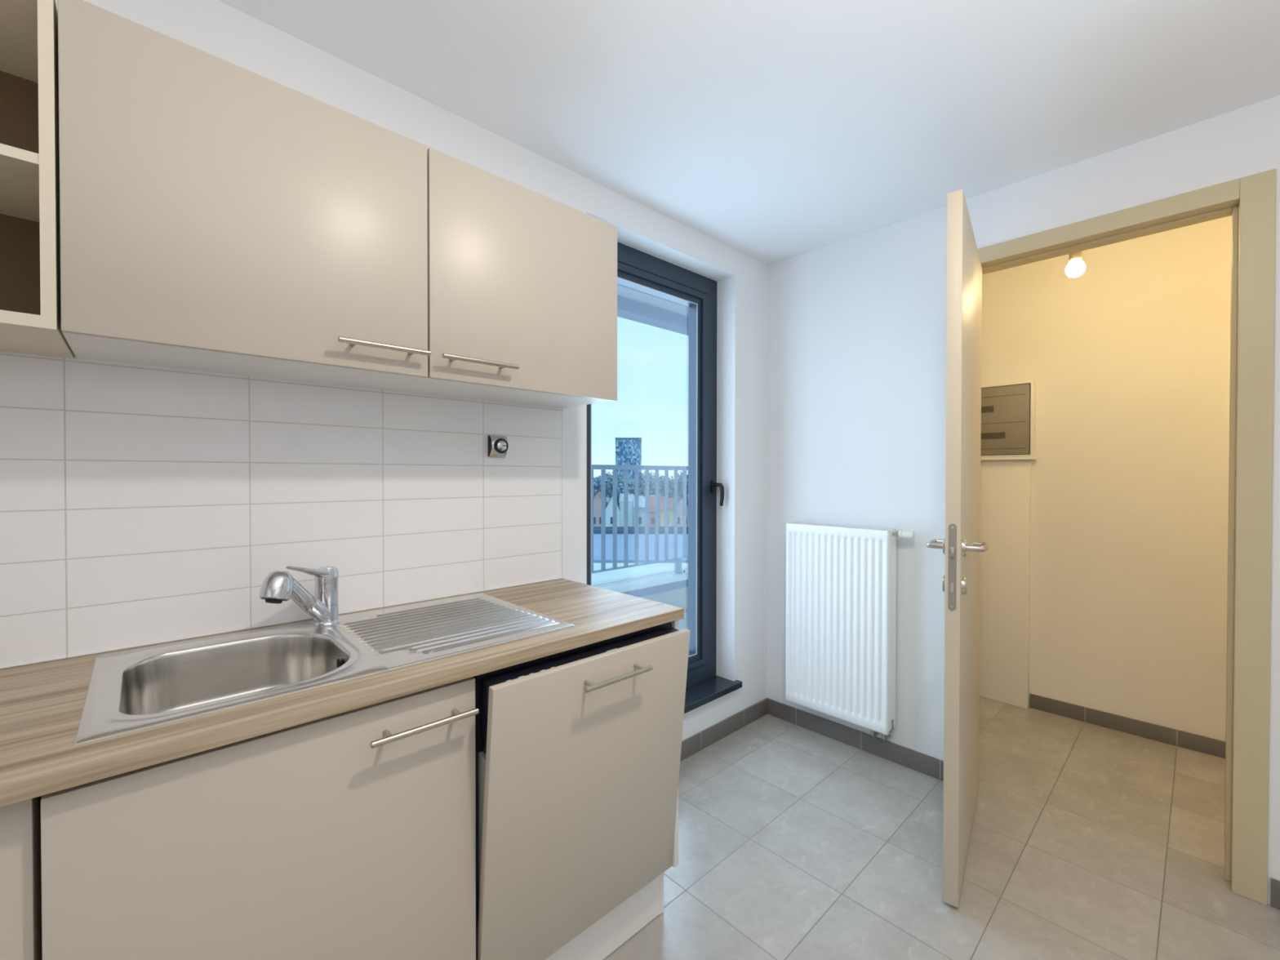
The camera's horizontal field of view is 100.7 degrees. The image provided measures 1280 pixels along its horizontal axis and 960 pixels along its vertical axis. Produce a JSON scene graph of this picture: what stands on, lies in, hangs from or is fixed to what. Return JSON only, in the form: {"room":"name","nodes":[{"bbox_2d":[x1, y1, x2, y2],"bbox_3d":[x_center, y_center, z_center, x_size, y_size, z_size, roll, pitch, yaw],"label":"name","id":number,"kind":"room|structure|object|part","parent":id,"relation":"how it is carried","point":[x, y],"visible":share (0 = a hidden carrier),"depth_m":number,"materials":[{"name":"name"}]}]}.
{"room":"kitchen","nodes":[
{"label":"kitchen","id":0,"kind":"room"},
{"bbox_2d":[55,0,768,741],"bbox_3d":[-1.048,-0.076,1.422,4.720,2.810,0.300,0,1,-43],"label":"wall","id":1,"kind":"structure","parent":0,"point":[215,28],"depth_m":2.22,"materials":[{"name":"white paint"}]},
{"bbox_2d":[0,0,73,359],"bbox_3d":[-1.281,-0.525,0.775,0.598,0.557,0.304,0,1,-43],"label":"open shelf unit","id":2,"kind":"object","parent":1,"relation":"attached to","point":[30,246],"visible":0.83,"depth_m":0.93,"materials":[{"name":"laminate"}]},
{"bbox_3d":[-1.281,-0.795,0.772,0.564,0.018,0.304,0,1,-43],"label":"panel","id":3,"kind":"part","parent":2,"relation":"part of","materials":[{"name":"laminate"}]},
{"bbox_3d":[-1.280,-0.519,0.774,0.564,0.017,0.296,0,1,-43],"label":"shelf","id":4,"kind":"part","parent":2,"relation":"part of","materials":[{"name":"laminate"}]},
{"bbox_3d":[-1.383,-0.527,0.883,0.564,0.519,0.005,0,1,-43],"label":"panel","id":5,"kind":"part","parent":2,"relation":"part of","materials":[{"name":"brown wood"}]},
{"bbox_3d":[-1.282,-0.257,0.777,0.564,0.020,0.304,0,1,-43],"label":"panel","id":6,"kind":"part","parent":2,"relation":"part of","materials":[{"name":"laminate"}]},
{"bbox_3d":[-1.070,-0.527,0.974,0.018,0.557,0.304,0,1,-43],"label":"panel","id":7,"kind":"part","parent":2,"relation":"part of","materials":[{"name":"laminate"}]},
{"bbox_2d":[57,0,431,390],"bbox_3d":[-0.825,-0.528,1.174,0.606,0.558,0.348,0,1,-43],"label":"upper cabinet","id":8,"kind":"object","parent":1,"relation":"attached to","point":[217,215],"visible":1,"depth_m":1.03,"materials":[{"name":"beige laminate"}]},
{"bbox_3d":[-0.577,-0.299,1.199,0.195,0.012,0.040,0,1,-43],"label":"handle","id":9,"kind":"part","parent":8,"relation":"part of","materials":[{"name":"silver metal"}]},
{"bbox_2d":[0,351,562,666],"bbox_3d":[-1.000,0.061,1.259,1.965,0.700,0.006,0,1,-43],"label":"tiles","id":10,"kind":"structure","parent":1,"relation":"attached to","point":[140,504],"depth_m":1.28,"materials":[{"name":"white tile"}]},
{"bbox_2d":[488,435,508,457],"bbox_3d":[-0.462,-0.111,1.734,0.060,0.074,0.036,0,1,-43],"label":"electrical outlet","id":11,"kind":"object","parent":10,"relation":"attached to","point":[498,446],"visible":1,"depth_m":1.72,"materials":[{"name":"silver metal"}]},
{"bbox_3d":[-0.487,-0.110,1.719,0.002,0.069,0.023,0,1,-43],"label":"plate","id":12,"kind":"part","parent":11,"relation":"part of","materials":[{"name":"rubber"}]},
{"bbox_3d":[-0.449,-0.111,1.726,0.033,0.033,0.006,0,1,-43],"label":"dial knob","id":13,"kind":"part","parent":11,"relation":"part of","materials":[{"name":"silver metal"}]},
{"bbox_2d":[386,146,617,408],"bbox_3d":[-0.383,-0.532,1.590,0.606,0.558,0.348,0,1,-43],"label":"upper cabinet","id":14,"kind":"object","parent":1,"relation":"attached to","point":[522,281],"visible":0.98,"depth_m":1.46,"materials":[{"name":"beige laminate"}]},
{"bbox_3d":[-0.409,-0.301,1.357,0.205,0.012,0.040,0,1,-43],"label":"handle","id":15,"kind":"part","parent":14,"relation":"part of","materials":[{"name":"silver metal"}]},
{"bbox_2d":[586,241,742,713],"bbox_3d":[0.079,0.011,2.385,0.981,2.055,0.224,0,1,-43],"label":"window","id":16,"kind":"structure","parent":1,"relation":"in","point":[637,269],"depth_m":2.65,"materials":[{"name":"black metal"}]},
{"bbox_3d":[0.024,0.000,2.428,0.787,1.862,0.075,0,1,-43],"label":"sash","id":17,"kind":"part","parent":16,"relation":"part of","materials":[{"name":"black metal"}]},
{"bbox_3d":[0.020,0.000,2.432,0.959,2.034,0.075,0,1,-43],"label":"frame","id":18,"kind":"part","parent":16,"relation":"part of","materials":[{"name":"black metal"}]},
{"bbox_3d":[0.104,1.024,2.368,0.981,0.030,0.150,0,1,-43],"label":"sill","id":19,"kind":"part","parent":16,"relation":"part of","materials":[{"name":"black stone"}]},
{"bbox_3d":[0.394,0.067,2.686,0.038,0.129,0.071,0,1,-43],"label":"handle","id":20,"kind":"part","parent":16,"relation":"part of","materials":[{"name":"black metal"}]},
{"bbox_2d":[680,698,767,761],"bbox_3d":[0.204,1.220,2.401,1.310,0.082,0.010,0,1,-43],"label":"baseboard","id":21,"kind":"structure","parent":1,"relation":"attached to","point":[714,733],"depth_m":2.58,"materials":[{"name":"tile"}]},
{"bbox_2d":[617,283,688,316],"bbox_3d":[0.070,-1.459,3.490,9.000,0.082,1.200,0,1,-43],"label":"ceiling","id":22,"kind":"structure","parent":0,"point":[622,291],"depth_m":4.20,"materials":[{"name":"white paint"}]},
{"bbox_2d":[617,295,688,335],"bbox_3d":[-0.396,-1.439,3.986,9.000,0.233,0.160,0,1,-43],"label":"beam","id":23,"kind":"structure","parent":22,"relation":"attached to","point":[628,308],"depth_m":4.38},
{"bbox_2d":[678,611,688,630],"bbox_3d":[0.102,1.180,3.479,9.000,0.100,1.100,0,1,-43],"label":"floor","id":24,"kind":"structure","parent":0,"point":[682,623],"depth_m":4.18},
{"bbox_2d":[591,566,688,612],"bbox_3d":[-0.411,1.290,4.026,9.000,0.908,0.402,0,1,-43],"label":"parapet","id":25,"kind":"object","parent":24,"relation":"attached to","point":[664,587],"depth_m":4.39,"materials":[{"name":"concrete"}]},
{"bbox_2d":[591,464,688,575],"bbox_3d":[0.331,0.357,4.689,6.400,0.960,0.090,0,1,-43],"label":"balcony railing","id":26,"kind":"object","parent":25,"relation":"on","point":[678,571],"visible":0.24,"depth_m":4.35,"materials":[{"name":"grey metal"}]},
{"bbox_3d":[0.331,-0.105,4.684,6.400,0.036,0.050,0,1,-43],"label":"rail","id":27,"kind":"part","parent":26,"relation":"part of","materials":[{"name":"grey metal"}]},
{"bbox_3d":[0.331,0.696,4.692,6.400,0.012,0.030,0,1,-43],"label":"rail","id":28,"kind":"part","parent":26,"relation":"part of","materials":[{"name":"grey metal"}]},
{"bbox_3d":[0.340,0.766,4.701,0.040,0.126,0.050,0,1,-43],"label":"post","id":29,"kind":"part","parent":26,"relation":"part of","materials":[{"name":"grey metal"}]},
{"bbox_3d":[0.359,0.834,4.720,0.125,0.008,0.090,0,1,-43],"label":"foot plate","id":30,"kind":"part","parent":26,"relation":"part of","materials":[{"name":"metal"}]},
{"bbox_2d":[218,0,1279,265],"bbox_3d":[0.209,-1.160,-0.084,4.700,0.080,3.600,0,1,-43],"label":"ceiling","id":31,"kind":"structure","parent":0,"point":[773,131],"depth_m":1.52,"materials":[{"name":"white paint"}]},
{"bbox_2d":[603,696,1279,959],"bbox_3d":[0.680,1.311,0.386,6.000,0.060,3.600,0,1,-43],"label":"floor","id":32,"kind":"structure","parent":0,"point":[1088,841],"depth_m":1.78,"materials":[{"name":"grey tile"}]},
{"bbox_2d":[0,795,42,959],"bbox_3d":[-1.199,0.764,0.688,0.602,0.725,0.552,0,1,-43],"label":"base cabinet","id":33,"kind":"object","parent":32,"relation":"on","point":[20,874],"visible":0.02,"depth_m":0.68,"materials":[{"name":"laminate"}]},
{"bbox_2d":[0,578,684,807],"bbox_3d":[-0.794,0.382,1.044,1.965,0.029,0.594,0,1,-43],"label":"countertop","id":34,"kind":"structure","parent":33,"relation":"on","point":[42,704],"depth_m":0.90,"materials":[{"name":"brown wood"}]},
{"bbox_2d":[0,577,563,669],"bbox_3d":[-0.996,0.362,1.258,1.965,0.005,0.005,0,1,-43],"label":"sealant","id":35,"kind":"structure","parent":34,"relation":"on","point":[538,581],"depth_m":1.27,"materials":[{"name":"white plastic"}]},
{"bbox_2d":[258,566,340,626],"bbox_3d":[-0.796,0.279,1.250,0.060,0.166,0.221,0,1,6],"label":"mixer tap","id":36,"kind":"object","parent":34,"relation":"on","point":[278,586],"visible":1,"depth_m":1.27,"materials":[{"name":"silver metal"}]},
{"bbox_3d":[-0.795,0.290,1.267,0.042,0.143,0.156,0,1,7],"label":"spout","id":37,"kind":"part","parent":36,"relation":"part of","materials":[{"name":"silver metal"}]},
{"bbox_3d":[-0.785,0.228,1.282,0.053,0.064,0.150,0,1,-2],"label":"lever","id":38,"kind":"part","parent":36,"relation":"part of","materials":[{"name":"silver metal"}]},
{"bbox_2d":[74,592,574,745],"bbox_3d":[-0.644,0.430,1.212,0.858,0.140,0.495,0,1,-43],"label":"sink","id":39,"kind":"object","parent":34,"relation":"in","point":[131,691],"visible":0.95,"depth_m":1.18,"materials":[{"name":"metal"}]},
{"bbox_2d":[40,676,479,959],"bbox_3d":[-0.737,0.760,1.085,0.599,0.726,0.608,0,1,-43],"label":"base cabinet","id":40,"kind":"object","parent":32,"relation":"on","point":[349,835],"visible":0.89,"depth_m":0.87,"materials":[{"name":"beige laminate"}]},
{"bbox_3d":[-0.406,0.462,1.002,0.199,0.012,0.040,0,1,-43],"label":"handle","id":41,"kind":"part","parent":40,"relation":"part of","materials":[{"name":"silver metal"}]},
{"bbox_2d":[472,622,690,959],"bbox_3d":[-0.268,0.749,1.461,0.594,0.710,0.626,0,1,-43],"label":"dishwasher","id":42,"kind":"object","parent":32,"relation":"on","point":[578,750],"visible":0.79,"depth_m":1.23,"materials":[{"name":"beige laminate"}]},
{"bbox_3d":[-0.133,0.828,1.318,0.582,0.522,0.092,0,1,-43],"label":"door","id":43,"kind":"part","parent":42,"relation":"part of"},
{"bbox_3d":[-0.055,0.465,1.256,0.204,0.014,0.040,0,1,-43],"label":"handle","id":44,"kind":"part","parent":42,"relation":"part of","materials":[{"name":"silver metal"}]},
{"bbox_2d":[545,872,663,959],"bbox_3d":[-0.767,1.184,1.118,1.818,0.175,0.508,0,1,-43],"label":"plinth","id":45,"kind":"object","parent":32,"relation":"on","point":[603,937],"visible":0.21,"depth_m":1.43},
{"bbox_2d":[671,619,678,867],"bbox_3d":[-0.090,0.747,1.720,0.016,0.712,0.568,0,1,-43],"label":"end panel","id":46,"kind":"object","parent":32,"relation":"on","point":[674,624],"visible":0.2,"depth_m":1.51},
{"bbox_2d":[766,95,1279,904],"bbox_3d":[1.929,-0.053,1.615,0.120,2.765,3.500,0,1,-43],"label":"wall","id":47,"kind":"structure","parent":0,"point":[857,324],"depth_m":2.33,"materials":[{"name":"white paint"}]},
{"bbox_2d":[785,522,915,741],"bbox_3d":[0.968,0.690,2.482,0.100,0.947,0.590,0,1,-43],"label":"radiator","id":48,"kind":"object","parent":47,"relation":"attached to","point":[841,580],"visible":1,"depth_m":2.44,"materials":[{"name":"white metal"}]},
{"bbox_2d":[788,522,894,530],"bbox_3d":[0.937,0.220,2.508,0.076,0.004,0.500,0,1,-43],"label":"grille","id":49,"kind":"object","parent":48,"relation":"attached to","point":[791,525],"depth_m":2.51,"materials":[{"name":"white metal"}]},
{"bbox_3d":[1.108,0.660,2.331,0.078,0.876,0.003,0,1,-43],"label":"panel","id":50,"kind":"part","parent":48,"relation":"part of","materials":[{"name":"white metal"}]},
{"bbox_2d":[765,697,943,781],"bbox_3d":[0.981,1.219,2.539,0.010,0.082,0.874,0,1,-43],"label":"baseboard","id":51,"kind":"structure","parent":47,"relation":"attached to","point":[926,764],"depth_m":2.48,"materials":[{"name":"tile"}]},
{"bbox_2d":[924,168,1276,907],"bbox_3d":[1.368,0.174,1.694,0.860,2.188,0.870,0,1,-43],"label":"door","id":52,"kind":"structure","parent":47,"relation":"in","point":[1250,200],"depth_m":1.61,"materials":[{"name":"beige paint"}]},
{"bbox_3d":[0.941,0.202,1.674,0.062,0.051,0.154,0,1,36],"label":"lever handle","id":53,"kind":"part","parent":52,"relation":"part of","materials":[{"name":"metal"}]},
{"bbox_3d":[0.919,0.256,1.559,0.021,0.256,0.004,0,1,37],"label":"lock plate","id":54,"kind":"part","parent":52,"relation":"part of","materials":[{"name":"silver metal"}]},
{"bbox_3d":[1.026,0.203,1.608,0.157,0.051,0.063,0,1,-43],"label":"lever handle","id":55,"kind":"part","parent":52,"relation":"part of","materials":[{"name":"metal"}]},
{"bbox_3d":[1.854,0.209,1.652,0.014,0.120,0.002,0,1,-43],"label":"strike plate","id":56,"kind":"part","parent":52,"relation":"part of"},
{"bbox_2d":[981,215,1231,741],"bbox_3d":[2.467,-0.060,2.670,0.100,2.760,2.900,0,1,-43],"label":"wall","id":57,"kind":"structure","parent":0,"point":[1127,357],"depth_m":2.63,"materials":[{"name":"paint"}]},
{"bbox_2d":[978,459,1031,708],"bbox_3d":[2.027,0.572,3.037,0.044,1.366,0.333,0,1,-43],"label":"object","id":58,"kind":"object","parent":57,"relation":"attached to","point":[1005,485],"visible":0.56,"depth_m":2.98,"materials":[{"name":"paint"}]},
{"bbox_2d":[980,380,1036,460],"bbox_3d":[2.016,-0.326,3.018,0.076,0.428,0.388,0,1,-43],"label":"electrical panel","id":59,"kind":"object","parent":57,"relation":"attached to","point":[1008,411],"visible":0.6,"depth_m":2.94,"materials":[{"name":"white plastic"}]},
{"bbox_2d":[1029,693,1225,758],"bbox_3d":[2.788,1.226,2.260,0.010,0.076,1.843,0,1,-43],"label":"baseboard","id":60,"kind":"structure","parent":57,"relation":"attached to","point":[1204,744],"depth_m":2.62,"materials":[{"name":"tile"}]},
{"bbox_3d":[2.100,-1.326,2.243,1.005,0.060,2.800,0,1,-43],"label":"ceiling","id":61,"kind":"structure","parent":0,"visible":0},
{"bbox_2d":[1068,251,1081,262],"bbox_3d":[1.822,-0.940,2.220,0.042,0.042,0.042,0,1,-43],"label":"socket","id":62,"kind":"object","parent":61,"relation":"attached to","point":[1077,256],"depth_m":2.20,"materials":[{"name":"white plastic"}]},
{"bbox_2d":[1065,251,1085,277],"bbox_3d":[1.822,-1.073,2.216,0.066,0.447,0.066,0,1,-43],"label":"bulb","id":63,"kind":"object","parent":61,"relation":"hanging from","point":[1076,267],"visible":0.79,"depth_m":2.20,"materials":[{"name":"white glass"}]},
{"bbox_3d":[1.487,-0.025,-1.272,4.720,2.765,0.100,0,1,-43],"label":"wall","id":64,"kind":"structure","parent":0,"visible":0},
{"bbox_2d":[1270,877,1279,909],"bbox_3d":[2.481,1.236,0.945,0.010,0.082,1.748,0,1,-43],"label":"baseboard","id":65,"kind":"structure","parent":64,"relation":"attached to","point":[1275,884],"depth_m":1.57,"materials":[{"name":"tile"}]},
{"label":"outside","id":66,"kind":"structure","parent":0,"visible":0},
{"bbox_2d":[594,481,681,502],"bbox_3d":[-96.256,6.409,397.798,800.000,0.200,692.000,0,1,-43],"label":"ground","id":67,"kind":"structure","parent":66,"point":[607,499],"depth_m":231.09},
{"bbox_2d":[593,475,606,497],"bbox_3d":[-12.929,3.591,156.065,6.380,10.322,6.502,0,1,19],"label":"tree","id":68,"kind":"object","parent":67,"relation":"on","point":[597,485],"visible":0.4,"depth_m":154.70,"materials":[{"name":"green plant"}]},
{"bbox_2d":[593,491,607,526],"bbox_3d":[-8.027,5.513,103.562,7.191,7.500,7.368,0,1,-43],"label":"house","id":69,"kind":"structure","parent":67,"relation":"on","point":[597,500],"depth_m":100.05,"materials":[{"name":"white paint"}]},
{"bbox_2d":[597,471,611,497],"bbox_3d":[-11.039,2.666,168.186,5.683,11.941,5.576,0,1,34],"label":"tree","id":70,"kind":"object","parent":67,"relation":"on","point":[606,473],"visible":0.1,"depth_m":167.59,"materials":[{"name":"green plant"}]},
{"bbox_2d":[605,472,619,497],"bbox_3d":[-7.740,3.027,159.109,6.229,11.402,6.112,0,1,-40],"label":"tree","id":71,"kind":"object","parent":67,"relation":"on","point":[609,487],"visible":0.35,"depth_m":158.13,"materials":[{"name":"green plant"}]},
{"bbox_2d":[605,491,620,526],"bbox_3d":[-5.227,5.715,103.565,7.045,7.100,7.231,0,1,-43],"label":"house","id":72,"kind":"structure","parent":67,"relation":"on","point":[609,508],"depth_m":100.08,"materials":[{"name":"stone"}]},
{"bbox_2d":[612,472,634,500],"bbox_3d":[-4.557,3.389,149.906,6.648,10.862,6.776,0,1,-25],"label":"tree","id":73,"kind":"object","parent":67,"relation":"on","point":[620,482],"visible":0.48,"depth_m":148.95,"materials":[{"name":"green plant"}]},
{"bbox_2d":[619,489,633,526],"bbox_3d":[-2.627,5.607,104.564,2.600,7.300,7.400,0,1,0],"label":"house","id":74,"kind":"structure","parent":67,"relation":"on","point":[630,496],"depth_m":101.08,"materials":[{"name":"white paint"}]},
{"bbox_2d":[615,437,641,479],"bbox_3d":[-8.572,-12.492,399.900,25.513,37.700,25.375,0,1,-43],"label":"tower block","id":75,"kind":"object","parent":67,"relation":"on","point":[628,450],"visible":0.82,"depth_m":391.86,"materials":[{"name":"blue glass"}]},
{"bbox_2d":[627,476,639,493],"bbox_3d":[-1.770,3.543,161.916,5.956,10.322,5.844,0,1,-9],"label":"tree","id":76,"kind":"object","parent":67,"relation":"on","point":[633,477],"visible":0.05,"depth_m":160.78,"materials":[{"name":"green plant"}]},
{"bbox_2d":[633,492,644,526],"bbox_3d":[-0.027,5.819,103.567,2.500,6.900,7.400,0,1,0],"label":"house","id":77,"kind":"structure","parent":67,"relation":"on","point":[641,498],"depth_m":100.08,"materials":[{"name":"white"}]},
{"bbox_2d":[591,563,688,583],"bbox_3d":[-0.012,7.141,19.726,40.000,5.900,13.300,0,1,0],"label":"roofed building","id":78,"kind":"structure","parent":67,"relation":"on","point":[602,576],"depth_m":24.36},
{"bbox_2d":[593,528,688,563],"bbox_3d":[-0.014,6.814,32.723,60.000,6.300,12.100,0,1,0],"label":"roofed building","id":79,"kind":"structure","parent":67,"relation":"on","point":[597,532],"depth_m":32.02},
{"bbox_2d":[593,526,688,528],"bbox_3d":[1.979,7.867,63.135,50.000,3.600,10.500,0,1,0],"label":"storage shed","id":80,"kind":"object","parent":67,"relation":"on","point":[594,527],"visible":0.02,"depth_m":68.06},
{"bbox_2d":[633,470,654,495],"bbox_3d":[1.181,2.823,153.096,6.380,11.941,6.503,0,1,6],"label":"tree","id":81,"kind":"object","parent":67,"relation":"on","point":[642,481],"visible":0.56,"depth_m":152.07,"materials":[{"name":"green plant"}]},
{"bbox_2d":[648,494,659,526],"bbox_3d":[2.473,5.721,103.566,2.500,7.100,7.400,0,1,0],"label":"house","id":82,"kind":"structure","parent":67,"relation":"on","point":[651,497],"depth_m":100.22,"materials":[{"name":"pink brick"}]},
{"bbox_2d":[648,471,660,495],"bbox_3d":[4.078,2.977,165.194,5.683,11.402,5.576,0,1,22],"label":"tree","id":83,"kind":"object","parent":67,"relation":"on","point":[651,475],"visible":0.11,"depth_m":164.85,"materials":[{"name":"green plant"}]},
{"bbox_2d":[652,474,672,497],"bbox_3d":[6.529,3.337,156.080,6.112,10.862,6.229,0,1,37],"label":"tree","id":84,"kind":"object","parent":67,"relation":"on","point":[661,484],"visible":0.58,"depth_m":155.11,"materials":[{"name":"green plant"}]},
{"bbox_2d":[659,493,673,526],"bbox_3d":[5.073,5.923,103.569,2.600,6.700,7.400,0,1,0],"label":"house","id":85,"kind":"structure","parent":67,"relation":"on","point":[670,498],"depth_m":100.10,"materials":[{"name":"white"}]},
{"bbox_2d":[668,475,679,501],"bbox_3d":[10.168,3.494,167.889,6.648,10.322,6.776,0,1,-37],"label":"tree","id":86,"kind":"object","parent":67,"relation":"on","point":[672,477],"visible":0.2,"depth_m":166.82,"materials":[{"name":"green plant"}]},
{"bbox_2d":[671,470,688,498],"bbox_3d":[12.701,2.775,158.934,5.956,11.941,5.844,0,1,-22],"label":"tree","id":87,"kind":"object","parent":67,"relation":"on","point":[679,480],"visible":0.33,"depth_m":158.21,"materials":[{"name":"green plant"}]},
{"bbox_2d":[673,495,688,526],"bbox_3d":[7.873,5.926,103.569,3.100,6.700,7.200,0,1,0],"label":"house","id":88,"kind":"structure","parent":67,"relation":"on","point":[680,500],"depth_m":100.08,"materials":[{"name":"stone"}]},
{"bbox_2d":[680,471,688,498],"bbox_3d":[14.738,3.133,150.136,6.380,11.402,6.502,0,1,-6],"label":"tree","id":89,"kind":"object","parent":67,"relation":"on","point":[687,472],"visible":0.09,"depth_m":149.52,"materials":[{"name":"green plant"}]}
]}

